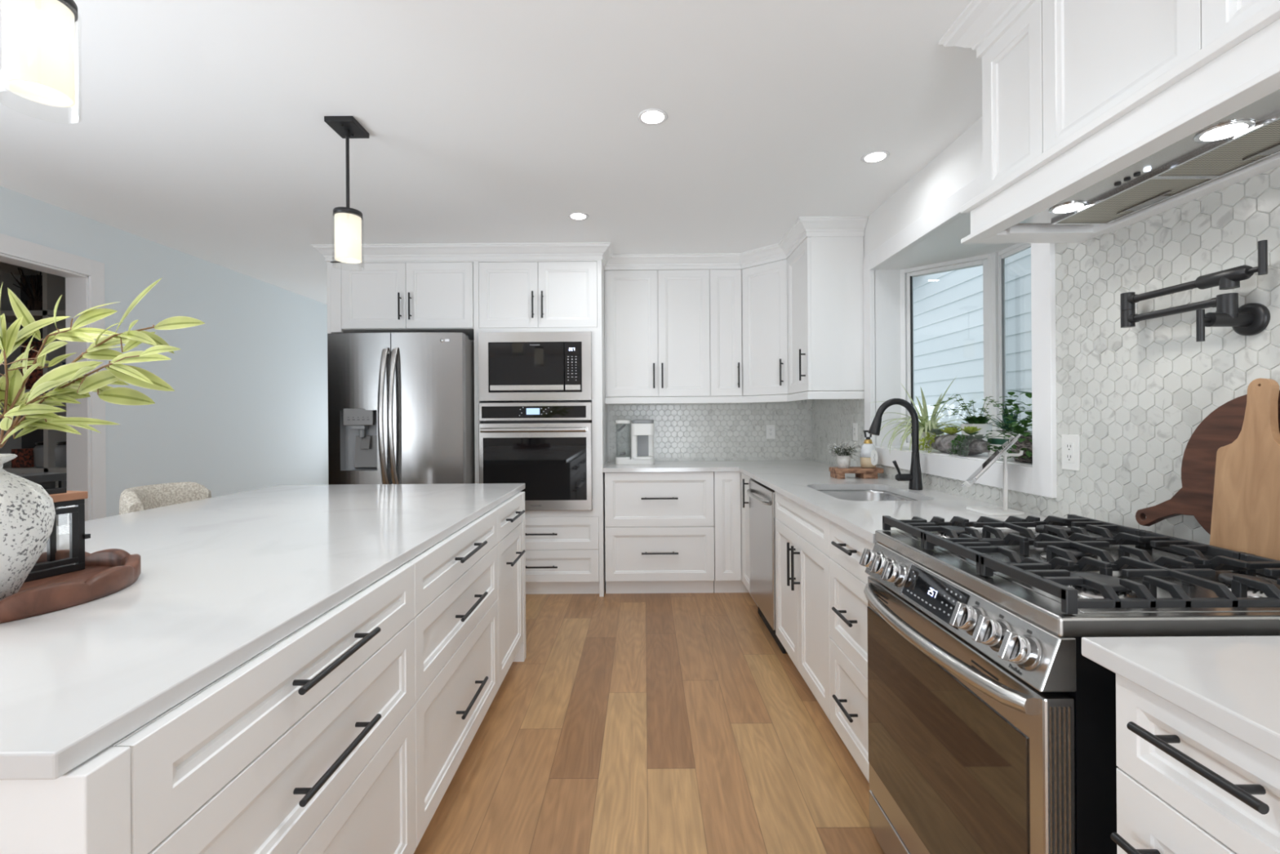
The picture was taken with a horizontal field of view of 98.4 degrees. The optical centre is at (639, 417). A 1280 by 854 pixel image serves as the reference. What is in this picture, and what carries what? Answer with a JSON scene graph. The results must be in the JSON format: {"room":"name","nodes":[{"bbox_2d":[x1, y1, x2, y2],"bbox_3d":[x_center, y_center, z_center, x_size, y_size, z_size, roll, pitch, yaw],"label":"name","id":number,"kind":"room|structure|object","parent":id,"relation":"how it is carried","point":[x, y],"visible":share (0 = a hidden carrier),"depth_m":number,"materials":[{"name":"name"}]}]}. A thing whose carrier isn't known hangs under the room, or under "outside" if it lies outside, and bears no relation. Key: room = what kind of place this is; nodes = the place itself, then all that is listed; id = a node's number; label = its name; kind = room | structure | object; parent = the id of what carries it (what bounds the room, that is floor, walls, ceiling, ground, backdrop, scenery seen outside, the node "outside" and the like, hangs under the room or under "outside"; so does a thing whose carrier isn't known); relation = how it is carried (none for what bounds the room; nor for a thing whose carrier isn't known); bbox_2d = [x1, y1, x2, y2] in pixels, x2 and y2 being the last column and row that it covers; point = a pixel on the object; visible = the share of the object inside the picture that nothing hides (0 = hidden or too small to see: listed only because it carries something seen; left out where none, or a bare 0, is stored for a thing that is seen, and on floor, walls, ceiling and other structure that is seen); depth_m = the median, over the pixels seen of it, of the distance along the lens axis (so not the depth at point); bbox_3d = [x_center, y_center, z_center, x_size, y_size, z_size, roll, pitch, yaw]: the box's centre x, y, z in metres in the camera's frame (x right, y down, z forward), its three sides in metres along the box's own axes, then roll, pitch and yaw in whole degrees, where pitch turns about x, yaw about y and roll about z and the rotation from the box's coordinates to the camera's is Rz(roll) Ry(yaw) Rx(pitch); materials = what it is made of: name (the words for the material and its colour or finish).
{"room":"kitchen","nodes":[
{"label":"kitchen","id":0,"kind":"room"},
{"bbox_2d":[0,186,328,519],"bbox_3d":[-3.385,0.044,1.750,0.130,2.500,9.500,0,0,0],"label":"wall","id":1,"kind":"structure","parent":0,"point":[247,407],"depth_m":4.22,"materials":[{"name":"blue paint"}]},
{"bbox_2d":[0,233,106,524],"bbox_3d":[-3.377,0.169,2.442,0.144,2.250,1.957,0,0,0],"label":"trim","id":2,"kind":"structure","parent":1,"relation":"attached to","point":[86,451],"depth_m":3.32,"materials":[{"name":"white paint"}]},
{"bbox_2d":[0,0,982,304],"bbox_3d":[-2.224,-1.274,1.750,7.570,0.120,9.700,0,0,0],"label":"ceiling","id":3,"kind":"structure","parent":0,"point":[197,128],"depth_m":2.26,"materials":[{"name":"white paint"}]},
{"bbox_2d":[1,0,78,107],"bbox_3d":[-1.216,-0.924,1.118,0.120,0.594,0.140,0,0,0],"label":"pendant lamp","id":4,"kind":"object","parent":3,"relation":"hanging from","point":[38,36],"visible":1,"depth_m":1.09,"materials":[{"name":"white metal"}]},
{"bbox_2d":[324,115,368,263],"bbox_3d":[-1.216,-0.924,2.303,0.120,0.594,0.140,0,0,0],"label":"pendant lamp","id":5,"kind":"object","parent":3,"relation":"hanging from","point":[348,220],"visible":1,"depth_m":2.27,"materials":[{"name":"white glass"}]},
{"bbox_2d":[568,212,588,220],"bbox_3d":[-0.371,-1.225,3.359,0.124,0.004,0.124,0,0,0],"label":"recessed light","id":6,"kind":"object","parent":3,"relation":"in","point":[575,215],"visible":1,"depth_m":3.35,"materials":[{"name":"white"}]},
{"bbox_2d":[637,108,667,124],"bbox_3d":[0.055,-1.228,2.257,0.124,0.004,0.124,0,0,0],"label":"recessed light","id":7,"kind":"object","parent":3,"relation":"in","point":[650,116],"visible":1,"depth_m":2.25,"materials":[{"name":"white paint"}]},
{"bbox_2d":[861,150,889,163],"bbox_3d":[1.119,-1.235,2.618,0.124,0.004,0.124,0,0,0],"label":"recessed light","id":8,"kind":"object","parent":3,"relation":"in","point":[873,157],"visible":1,"depth_m":2.61,"materials":[{"name":"white"}]},
{"bbox_2d":[470,339,813,461],"bbox_3d":[-0.400,0.023,4.588,3.640,2.500,0.145,0,0,0],"label":"wall","id":9,"kind":"structure","parent":0,"point":[735,431],"depth_m":4.51,"materials":[{"name":"grey tile"}]},
{"bbox_2d":[311,216,868,271],"bbox_3d":[-0.435,-1.175,4.000,3.822,0.102,0.802,0,0,8],"label":"trim","id":10,"kind":"structure","parent":9,"relation":"attached to","point":[804,227],"depth_m":3.91,"materials":[{"name":"white paint"}]},
{"bbox_2d":[604,269,710,397],"bbox_3d":[0.138,-0.657,4.343,0.805,0.988,0.344,0,0,0],"label":"upper cabinet","id":11,"kind":"object","parent":9,"relation":"attached to","point":[657,329],"visible":1,"depth_m":4.22,"materials":[{"name":"white paint"}]},
{"bbox_2d":[604,391,864,404],"bbox_3d":[0.663,-0.138,3.992,1.840,0.049,0.545,0,0,30],"label":"trim","id":12,"kind":"structure","parent":11,"relation":"attached to","point":[810,394],"depth_m":4.19,"materials":[{"name":"white paint"}]},
{"bbox_2d":[608,399,812,461],"bbox_3d":[0.586,0.088,4.516,1.661,0.525,0.003,0,0,0],"label":"tile backsplash","id":13,"kind":"structure","parent":9,"relation":"attached to","point":[693,424],"depth_m":4.51,"materials":[{"name":"grey tile"}]},
{"bbox_2d":[709,269,742,396],"bbox_3d":[0.663,-0.661,4.343,0.243,0.988,0.344,0,0,0],"label":"upper cabinet","id":14,"kind":"object","parent":9,"relation":"attached to","point":[725,285],"visible":0.98,"depth_m":4.21,"materials":[{"name":"white paint"}]},
{"bbox_2d":[765,424,774,439],"bbox_3d":[1.074,0.116,4.511,0.072,0.116,0.008,0,0,0],"label":"wall outlet","id":15,"kind":"object","parent":9,"relation":"attached to","point":[770,428],"visible":1,"depth_m":4.51,"materials":[{"name":"white plastic"}]},
{"bbox_2d":[768,427,773,435],"bbox_3d":[1.074,0.116,4.509,0.034,0.068,0.003,0,0,0],"label":"socket","id":16,"kind":"object","parent":15,"relation":"attached to","point":[770,429],"depth_m":4.51,"materials":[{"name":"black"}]},
{"bbox_2d":[413,587,884,853],"bbox_3d":[-2.231,1.316,1.750,7.520,0.060,9.700,0,0,0],"label":"floor","id":17,"kind":"structure","parent":0,"point":[664,722],"depth_m":2.11,"materials":[{"name":"brown wood"}]},
{"bbox_2d":[0,262,66,525],"bbox_3d":[-4.160,0.089,4.022,1.120,2.420,0.345,0,0,0],"label":"doorway","id":18,"kind":"object","parent":17,"relation":"on","point":[53,286],"visible":0.11,"depth_m":3.94,"materials":[{"name":"grey paint"}]},
{"bbox_2d":[11,448,34,467],"bbox_3d":[-4.388,0.287,3.975,0.100,0.132,0.150,0,0,0],"label":"wooden box","id":19,"kind":"object","parent":18,"relation":"on","point":[24,459],"visible":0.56,"depth_m":3.90,"materials":[{"name":"brown wood"}]},
{"bbox_2d":[10,267,42,310],"bbox_3d":[-4.363,-0.906,3.999,0.214,0.317,0.202,0,0,24],"label":"dried branches","id":20,"kind":"object","parent":18,"relation":"on","point":[35,304],"visible":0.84,"depth_m":3.97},
{"bbox_2d":[21,342,43,389],"bbox_3d":[-4.303,-0.368,4.000,0.240,0.340,0.240,0,0,0],"label":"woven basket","id":21,"kind":"object","parent":18,"relation":"on","point":[36,374],"visible":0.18,"depth_m":3.90,"materials":[{"name":"brown wicker"}]},
{"bbox_2d":[33,441,66,467],"bbox_3d":[-4.198,0.243,3.980,0.230,0.217,0.229,0,0,0],"label":"glass jar","id":22,"kind":"object","parent":18,"relation":"on","point":[60,454],"visible":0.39,"depth_m":3.90,"materials":[{"name":"grey glass"}]},
{"bbox_2d":[0,746,131,853],"bbox_3d":[-1.109,0.837,0.632,1.010,0.882,0.055,0,0,0],"label":"end panel","id":23,"kind":"object","parent":17,"relation":"on","point":[86,809],"visible":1,"depth_m":0.60,"materials":[{"name":"white paint"}]},
{"bbox_2d":[119,481,211,514],"bbox_3d":[-2.007,0.793,2.445,0.425,0.984,0.435,0,0,0],"label":"counter chair","id":24,"kind":"object","parent":17,"relation":"on","point":[140,498],"visible":0.23,"depth_m":2.49,"materials":[{"name":"beige fabric"}]},
{"bbox_2d":[108,562,416,853],"bbox_3d":[-0.906,0.835,1.079,0.677,0.882,0.835,0,0,0],"label":"base cabinet","id":25,"kind":"object","parent":17,"relation":"on","point":[307,745],"visible":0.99,"depth_m":0.99,"materials":[{"name":"white paint"}]},
{"bbox_2d":[0,483,524,779],"bbox_3d":[-1.304,0.379,1.813,1.356,0.030,2.443,0,0,0],"label":"countertop","id":26,"kind":"structure","parent":25,"relation":"on","point":[222,580],"depth_m":1.09,"materials":[{"name":"white stone"}]},
{"bbox_2d":[0,548,141,622],"bbox_3d":[-1.301,0.339,1.105,0.449,0.051,0.449,0,0,0],"label":"round tray","id":27,"kind":"object","parent":26,"relation":"on","point":[106,572],"visible":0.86,"depth_m":1.11,"materials":[{"name":"brown wood"}]},
{"bbox_2d":[0,453,55,599],"bbox_3d":[-1.255,0.210,1.010,0.257,0.279,0.257,0,0,0],"label":"vase","id":28,"kind":"object","parent":27,"relation":"on","point":[27,511],"visible":0.89,"depth_m":1.02,"materials":[{"name":"ceramic"}]},
{"bbox_2d":[0,281,75,440],"bbox_3d":[-1.196,0.009,1.073,0.258,0.538,0.131,0,0,0],"label":"leafy branch","id":29,"kind":"object","parent":28,"relation":"in","point":[11,381],"visible":0.96,"depth_m":1.07,"materials":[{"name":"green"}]},
{"bbox_2d":[0,382,119,448],"bbox_3d":[-1.108,0.106,1.049,0.296,0.345,0.086,0,0,-4],"label":"leafy branch","id":30,"kind":"object","parent":28,"relation":"in","point":[37,415],"visible":0.99,"depth_m":1.03,"materials":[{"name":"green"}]},
{"bbox_2d":[0,287,127,418],"bbox_3d":[-1.152,0.008,1.083,0.279,0.540,0.111,0,0,-17],"label":"leafy branch","id":31,"kind":"object","parent":28,"relation":"in","point":[73,333],"visible":0.91,"depth_m":1.09,"materials":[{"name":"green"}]},
{"bbox_2d":[0,345,180,445],"bbox_3d":[-1.027,0.075,1.018,0.463,0.404,0.114,0,0,0],"label":"leafy branch","id":32,"kind":"object","parent":28,"relation":"in","point":[116,371],"visible":0.99,"depth_m":1.01,"materials":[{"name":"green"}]},
{"bbox_2d":[0,277,204,443],"bbox_3d":[-1.042,0.010,1.054,0.446,0.535,0.094,0,0,0],"label":"leafy branch","id":33,"kind":"object","parent":28,"relation":"in","point":[99,349],"visible":0.86,"depth_m":1.04,"materials":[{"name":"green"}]},
{"bbox_2d":[15,472,90,582],"bbox_3d":[-1.346,0.238,1.223,0.114,0.224,0.147,0,0,14],"label":"lantern","id":34,"kind":"object","parent":27,"relation":"on","point":[61,497],"visible":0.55,"depth_m":1.25,"materials":[{"name":"black metal"}]},
{"bbox_2d":[326,260,474,394],"bbox_3d":[-1.694,0.072,4.200,1.042,2.420,0.619,0,0,0],"label":"tall cabinet","id":35,"kind":"object","parent":17,"relation":"on","point":[365,296],"visible":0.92,"depth_m":3.94,"materials":[{"name":"white paint"}]},
{"bbox_2d":[327,332,475,484],"bbox_3d":[-1.656,0.351,4.069,0.919,1.862,0.823,0,0,0],"label":"refrigerator","id":36,"kind":"object","parent":17,"relation":"on","point":[401,405],"visible":0.63,"depth_m":3.74,"materials":[{"name":"grey metal"}]},
{"bbox_2d":[406,509,498,847],"bbox_3d":[-0.906,0.835,1.935,0.677,0.882,0.875,0,0,0],"label":"base cabinet","id":37,"kind":"object","parent":17,"relation":"on","point":[455,579],"visible":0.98,"depth_m":1.81,"materials":[{"name":"white paint"}]},
{"bbox_2d":[492,493,525,688],"bbox_3d":[-0.906,0.835,2.626,0.677,0.882,0.508,0,0,0],"label":"base cabinet","id":38,"kind":"object","parent":17,"relation":"on","point":[509,513],"visible":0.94,"depth_m":2.61,"materials":[{"name":"white paint"}]},
{"bbox_2d":[512,491,525,662],"bbox_3d":[-1.109,0.837,2.909,1.010,0.882,0.053,0,0,0],"label":"end panel","id":39,"kind":"object","parent":17,"relation":"on","point":[520,656],"visible":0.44,"depth_m":2.89,"materials":[{"name":"white paint"}]},
{"bbox_2d":[473,259,607,596],"bbox_3d":[-0.717,0.065,4.200,0.910,2.420,0.619,0,0,0],"label":"tall cabinet","id":40,"kind":"object","parent":17,"relation":"on","point":[565,550],"visible":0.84,"depth_m":3.93,"materials":[{"name":"white paint"}]},
{"bbox_2d":[478,331,591,400],"bbox_3d":[-0.738,-0.365,4.169,0.797,0.484,0.542,0,0,0],"label":"microwave","id":41,"kind":"object","parent":40,"relation":"in","point":[543,366],"visible":1,"depth_m":3.91,"materials":[{"name":"silver metal"}]},
{"bbox_2d":[478,402,592,511],"bbox_3d":[-0.734,0.275,4.135,0.797,0.766,0.609,0,0,0],"label":"wall oven","id":42,"kind":"object","parent":40,"relation":"in","point":[546,447],"visible":1,"depth_m":3.89,"materials":[{"name":"silver metal"}]},
{"bbox_2d":[604,471,714,593],"bbox_3d":[0.146,0.828,4.200,0.780,0.882,0.619,0,0,0],"label":"base cabinet","id":43,"kind":"object","parent":17,"relation":"on","point":[660,526],"visible":1,"depth_m":3.94,"materials":[{"name":"white paint"}]},
{"bbox_2d":[713,471,758,606],"bbox_3d":[0.972,0.822,4.050,0.867,0.882,0.921,0,0,0],"label":"base cabinet","id":44,"kind":"object","parent":17,"relation":"on","point":[731,499],"visible":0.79,"depth_m":3.93,"materials":[{"name":"white paint"}]},
{"bbox_2d":[602,459,1079,543],"bbox_3d":[0.579,0.366,3.091,1.676,0.030,2.846,0,0,0],"label":"countertop","id":45,"kind":"structure","parent":44,"relation":"on","point":[799,481],"depth_m":2.60,"materials":[{"name":"white stone"}]},
{"bbox_2d":[615,419,653,464],"bbox_3d":[-0.033,0.186,4.285,0.296,0.339,0.230,0,0,0],"label":"coffee maker","id":46,"kind":"object","parent":45,"relation":"on","point":[642,430],"visible":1,"depth_m":4.20,"materials":[{"name":"white plastic"}]},
{"bbox_2d":[632,455,653,459],"bbox_3d":[0.029,0.305,4.235,0.163,0.017,0.130,0,0,0],"label":"drip tray","id":47,"kind":"object","parent":46,"relation":"on","point":[634,457],"depth_m":4.18,"materials":[{"name":"white plastic"}]},
{"bbox_2d":[829,466,883,479],"bbox_3d":[1.254,0.318,3.195,0.267,0.057,0.130,0,0,0],"label":"wooden tray","id":48,"kind":"object","parent":45,"relation":"on","point":[837,473],"visible":0.97,"depth_m":3.13,"materials":[{"name":"brown wood"}]},
{"bbox_2d":[836,454,850,468],"bbox_3d":[1.182,0.254,3.190,0.076,0.072,0.076,0,0,0],"label":"pot","id":49,"kind":"object","parent":48,"relation":"on","point":[843,460],"depth_m":3.16,"materials":[{"name":"white ceramic"}]},
{"bbox_2d":[827,440,862,468],"bbox_3d":[1.187,0.209,3.188,0.216,0.161,0.143,0,0,0],"label":"potted plant","id":50,"kind":"object","parent":48,"relation":"on","point":[843,460],"visible":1,"depth_m":3.17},
{"bbox_2d":[860,430,877,468],"bbox_3d":[1.323,0.181,3.188,0.088,0.216,0.092,0,0,0],"label":"soap bottle","id":51,"kind":"object","parent":48,"relation":"on","point":[868,459],"visible":0.97,"depth_m":3.16,"materials":[{"name":"beige"}]},
{"bbox_2d":[817,489,916,501],"bbox_3d":[1.065,0.478,2.605,0.437,0.198,0.604,0,0,0],"label":"sink","id":52,"kind":"object","parent":45,"relation":"in","point":[849,495],"visible":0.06,"depth_m":2.89,"materials":[{"name":"silver metal"}]},
{"bbox_2d":[867,398,922,489],"bbox_3d":[1.239,0.126,2.672,0.256,0.441,0.060,0,0,0],"label":"faucet","id":53,"kind":"object","parent":45,"relation":"on","point":[914,477],"visible":1,"depth_m":2.66,"materials":[{"name":"black metal"}]},
{"bbox_2d":[965,450,1024,515],"bbox_3d":[1.323,0.231,2.030,0.173,0.230,0.150,0,0,0],"label":"tablet stand","id":54,"kind":"object","parent":45,"relation":"on","point":[988,510],"visible":0.91,"depth_m":2.02,"materials":[{"name":"white plastic"}]},
{"bbox_2d":[960,433,1021,487],"bbox_3d":[1.290,0.160,2.030,0.211,0.208,0.159,0,0,0],"label":"tablet","id":55,"kind":"object","parent":54,"relation":"attached to","point":[1005,446],"visible":1,"depth_m":2.00,"materials":[{"name":"silver metal"}]},
{"bbox_2d":[746,479,785,653],"bbox_3d":[1.004,0.828,3.271,0.683,0.870,0.620,0,0,0],"label":"dishwasher","id":56,"kind":"object","parent":17,"relation":"on","point":[762,498],"visible":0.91,"depth_m":3.18,"materials":[{"name":"grey metal"}]},
{"bbox_2d":[774,490,847,747],"bbox_3d":[1.047,0.822,2.534,0.717,0.882,0.843,0,0,0],"label":"base cabinet","id":57,"kind":"object","parent":17,"relation":"on","point":[802,535],"visible":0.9,"depth_m":2.45,"materials":[{"name":"white paint"}]},
{"bbox_2d":[828,520,875,782],"bbox_3d":[1.047,0.822,1.892,0.717,0.882,0.440,0,0,0],"label":"base cabinet","id":58,"kind":"object","parent":17,"relation":"on","point":[848,579],"visible":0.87,"depth_m":1.92,"materials":[{"name":"white paint"}]},
{"bbox_2d":[858,514,1279,853],"bbox_3d":[1.015,0.762,1.299,0.789,0.942,0.734,0,0,0],"label":"gas range","id":59,"kind":"object","parent":17,"relation":"on","point":[991,730],"visible":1,"depth_m":1.11,"materials":[{"name":"silver metal"}]},
{"bbox_2d":[875,528,1279,636],"bbox_3d":[1.058,0.352,1.299,0.696,0.036,0.734,0,0,0],"label":"cooktop","id":60,"kind":"object","parent":59,"relation":"in","point":[1042,613],"depth_m":1.03,"materials":[{"name":"silver metal"}]},
{"bbox_2d":[1135,390,1279,534],"bbox_3d":[1.384,0.125,1.272,0.055,0.372,0.487,0,0,0],"label":"round board","id":61,"kind":"object","parent":59,"relation":"on","point":[1222,426],"visible":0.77,"depth_m":1.35,"materials":[{"name":"brown wood"}]},
{"bbox_2d":[1209,377,1279,560],"bbox_3d":[1.354,0.113,1.210,0.052,0.400,0.156,0,0,0],"label":"paddle board","id":62,"kind":"object","parent":59,"relation":"on","point":[1246,515],"visible":0.91,"depth_m":1.21,"materials":[{"name":"brown wood"}]},
{"bbox_2d":[1110,673,1279,853],"bbox_3d":[1.047,0.822,0.447,0.717,0.882,0.793,0,0,0],"label":"base cabinet","id":63,"kind":"object","parent":17,"relation":"on","point":[1185,784],"visible":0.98,"depth_m":0.73,"materials":[{"name":"white paint"}]},
{"bbox_2d":[1081,635,1279,760],"bbox_3d":[1.062,0.363,0.467,0.710,0.030,0.834,0,0,0],"label":"countertop","id":64,"kind":"structure","parent":63,"relation":"on","point":[1231,683],"depth_m":0.76,"materials":[{"name":"white stone"}]},
{"bbox_2d":[860,457,875,468],"bbox_3d":[1.324,0.258,3.190,0.088,0.062,0.088,0,0,0],"label":"soap","id":65,"kind":"object","parent":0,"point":[865,462],"depth_m":3.15,"materials":[{"name":"beige liquid"}]},
{"bbox_2d":[812,116,1279,544],"bbox_3d":[1.488,0.010,0.830,0.145,2.500,7.660,0,0,0],"label":"wall","id":66,"kind":"structure","parent":0,"point":[1135,397],"depth_m":1.58,"materials":[{"name":"white tile"}]},
{"bbox_2d":[741,258,788,395],"bbox_3d":[1.098,-0.664,4.224,0.625,0.988,0.581,0,0,0],"label":"upper cabinet","id":67,"kind":"object","parent":66,"relation":"attached to","point":[764,287],"visible":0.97,"depth_m":4.07,"materials":[{"name":"white paint"}]},
{"bbox_2d":[786,236,864,394],"bbox_3d":[1.214,-0.664,3.699,0.392,0.988,0.473,0,0,0],"label":"upper cabinet","id":68,"kind":"object","parent":66,"relation":"attached to","point":[825,274],"visible":0.84,"depth_m":3.46,"materials":[{"name":"white paint"}]},
{"bbox_2d":[812,390,864,466],"bbox_3d":[1.417,0.003,3.955,0.003,0.685,1.121,0,0,0],"label":"tile backsplash","id":69,"kind":"structure","parent":66,"relation":"attached to","point":[833,420],"depth_m":3.98,"materials":[{"name":"grey tile"}]},
{"bbox_2d":[853,422,857,440],"bbox_3d":[1.412,0.092,3.610,0.008,0.116,0.072,0,0,0],"label":"wall outlet","id":70,"kind":"object","parent":66,"relation":"attached to","point":[855,424],"visible":1,"depth_m":3.60,"materials":[{"name":"white plastic"}]},
{"bbox_2d":[900,253,992,446],"bbox_3d":[1.784,-0.362,3.198,0.484,1.064,0.090,0,0,44],"label":"window","id":71,"kind":"structure","parent":66,"relation":"in","point":[907,275],"depth_m":3.26,"materials":[{"name":"white paint"}]},
{"bbox_2d":[874,213,1032,466],"bbox_3d":[1.741,-0.372,2.650,0.632,1.284,1.610,0,0,0],"label":"trim","id":72,"kind":"structure","parent":66,"relation":"attached to","point":[944,245],"depth_m":3.33,"materials":[{"name":"white paint"}]},
{"bbox_2d":[871,376,964,450],"bbox_3d":[1.570,0.001,3.010,0.519,0.443,0.516,0,0,-28],"label":"spider plant","id":73,"kind":"object","parent":72,"relation":"on","point":[925,425],"visible":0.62,"depth_m":3.00,"materials":[{"name":"green plant"}]},
{"bbox_2d":[919,426,990,456],"bbox_3d":[1.496,0.109,2.617,0.183,0.140,0.445,0,0,0],"label":"planter","id":74,"kind":"object","parent":72,"relation":"on","point":[951,443],"visible":0.98,"depth_m":2.54,"materials":[{"name":"grey stone"}]},
{"bbox_2d":[919,394,1003,440],"bbox_3d":[1.633,0.026,2.749,0.318,0.290,0.345,0,0,0],"label":"vine","id":75,"kind":"object","parent":72,"relation":"on","point":[980,421],"visible":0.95,"depth_m":2.76,"materials":[{"name":"green plant"}]},
{"bbox_2d":[985,391,1032,458],"bbox_3d":[1.583,0.030,2.364,0.205,0.281,0.178,0,0,0],"label":"bushy plant","id":76,"kind":"object","parent":72,"relation":"on","point":[993,441],"visible":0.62,"depth_m":2.35,"materials":[{"name":"green plant"}]},
{"bbox_2d":[991,391,1032,462],"bbox_3d":[1.534,0.035,2.161,0.231,0.272,0.255,0,0,0],"label":"bushy plant","id":77,"kind":"object","parent":72,"relation":"on","point":[1024,442],"visible":0.44,"depth_m":2.13,"materials":[{"name":"green plant"}]},
{"bbox_2d":[1011,435,1032,462],"bbox_3d":[1.536,0.121,2.135,0.160,0.100,0.160,0,0,0],"label":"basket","id":78,"kind":"object","parent":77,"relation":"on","point":[1024,443],"depth_m":2.10,"materials":[{"name":"wicker"}]},
{"bbox_2d":[1011,390,1031,411],"bbox_3d":[1.753,-0.053,2.208,0.216,0.446,0.474,0,0,-16],"label":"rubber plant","id":79,"kind":"object","parent":72,"relation":"on","point":[1011,390],"visible":0.02,"depth_m":2.37,"materials":[{"name":"green plant"}]},
{"bbox_2d":[863,173,1057,497],"bbox_3d":[1.413,-0.360,2.650,0.034,1.264,1.554,0,0,0],"label":"trim","id":80,"kind":"structure","parent":66,"relation":"attached to","point":[1040,478],"depth_m":2.08,"materials":[{"name":"white paint"}]},
{"bbox_2d":[991,252,999,430],"bbox_3d":[1.946,-0.364,2.650,0.052,1.064,0.780,0,0,0],"label":"trim","id":81,"kind":"structure","parent":66,"relation":"attached to","point":[994,256],"depth_m":2.98,"materials":[{"name":"white paint"}]},
{"bbox_2d":[998,243,1031,430],"bbox_3d":[1.955,-0.364,2.650,0.027,1.064,0.666,0,0,0],"label":"window","id":82,"kind":"structure","parent":66,"relation":"in","point":[1018,247],"depth_m":2.95,"materials":[{"name":"white paint"}]},
{"bbox_2d":[1062,434,1079,471],"bbox_3d":[1.412,0.113,1.808,0.008,0.116,0.072,0,0,0],"label":"wall outlet","id":83,"kind":"object","parent":66,"relation":"attached to","point":[1070,442],"visible":1,"depth_m":1.80,"materials":[{"name":"white plastic"}]},
{"bbox_2d":[1065,441,1074,462],"bbox_3d":[1.410,0.113,1.808,0.003,0.068,0.034,0,0,0],"label":"socket","id":84,"kind":"object","parent":83,"relation":"attached to","point":[1069,446],"depth_m":1.81,"materials":[{"name":"white plastic"}]},
{"bbox_2d":[960,0,1279,243],"bbox_3d":[1.217,-0.856,1.304,0.386,0.606,0.917,0,0,0],"label":"upper cabinet","id":85,"kind":"object","parent":66,"relation":"attached to","point":[1076,94],"visible":0.82,"depth_m":1.30,"materials":[{"name":"white paint"}]},
{"bbox_2d":[937,0,1035,58],"bbox_3d":[1.196,-1.182,1.330,0.424,0.112,0.970,0,0,0],"label":"trim","id":86,"kind":"structure","parent":85,"relation":"attached to","point":[981,24],"depth_m":1.66,"materials":[{"name":"white paint"}]},
{"bbox_2d":[1017,88,1279,224],"bbox_3d":[1.224,-0.577,1.228,0.278,0.040,0.757,0,0,0],"label":"range hood","id":87,"kind":"object","parent":85,"relation":"attached to","point":[1251,135],"visible":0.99,"depth_m":1.25,"materials":[{"name":"silver metal"}]},
{"bbox_2d":[1048,200,1088,214],"bbox_3d":[1.154,-0.564,1.485,0.086,0.004,0.086,0,0,6],"label":"lamp","id":88,"kind":"object","parent":87,"relation":"attached to","point":[1063,207],"depth_m":1.48,"materials":[{"name":"silver metal"}]},
{"bbox_2d":[1192,119,1256,143],"bbox_3d":[1.154,-0.564,1.090,0.086,0.004,0.086,0,0,6],"label":"lamp","id":89,"kind":"object","parent":87,"relation":"attached to","point":[1223,131],"depth_m":1.08,"materials":[{"name":"silver metal"}]},
{"bbox_2d":[1120,240,1270,342],"bbox_3d":[1.350,-0.280,1.370,0.126,0.208,0.355,0,0,0],"label":"pot filler","id":90,"kind":"object","parent":66,"relation":"attached to","point":[1251,318],"visible":1,"depth_m":1.27,"materials":[{"name":"black metal"}]},
{"label":"outside","id":91,"kind":"structure","parent":0,"visible":0},
{"bbox_3d":[15.813,1.785,7.500,28.400,0.050,45.000,0,0,0],"label":"ground","id":92,"kind":"structure","parent":91,"visible":0},
{"bbox_2d":[913,247,1031,434],"bbox_3d":[3.870,-0.789,6.000,0.850,5.265,16.000,0,0,0],"label":"neighbouring house","id":93,"kind":"structure","parent":92,"relation":"on","point":[948,326],"depth_m":6.83,"materials":[{"name":"white wood"}]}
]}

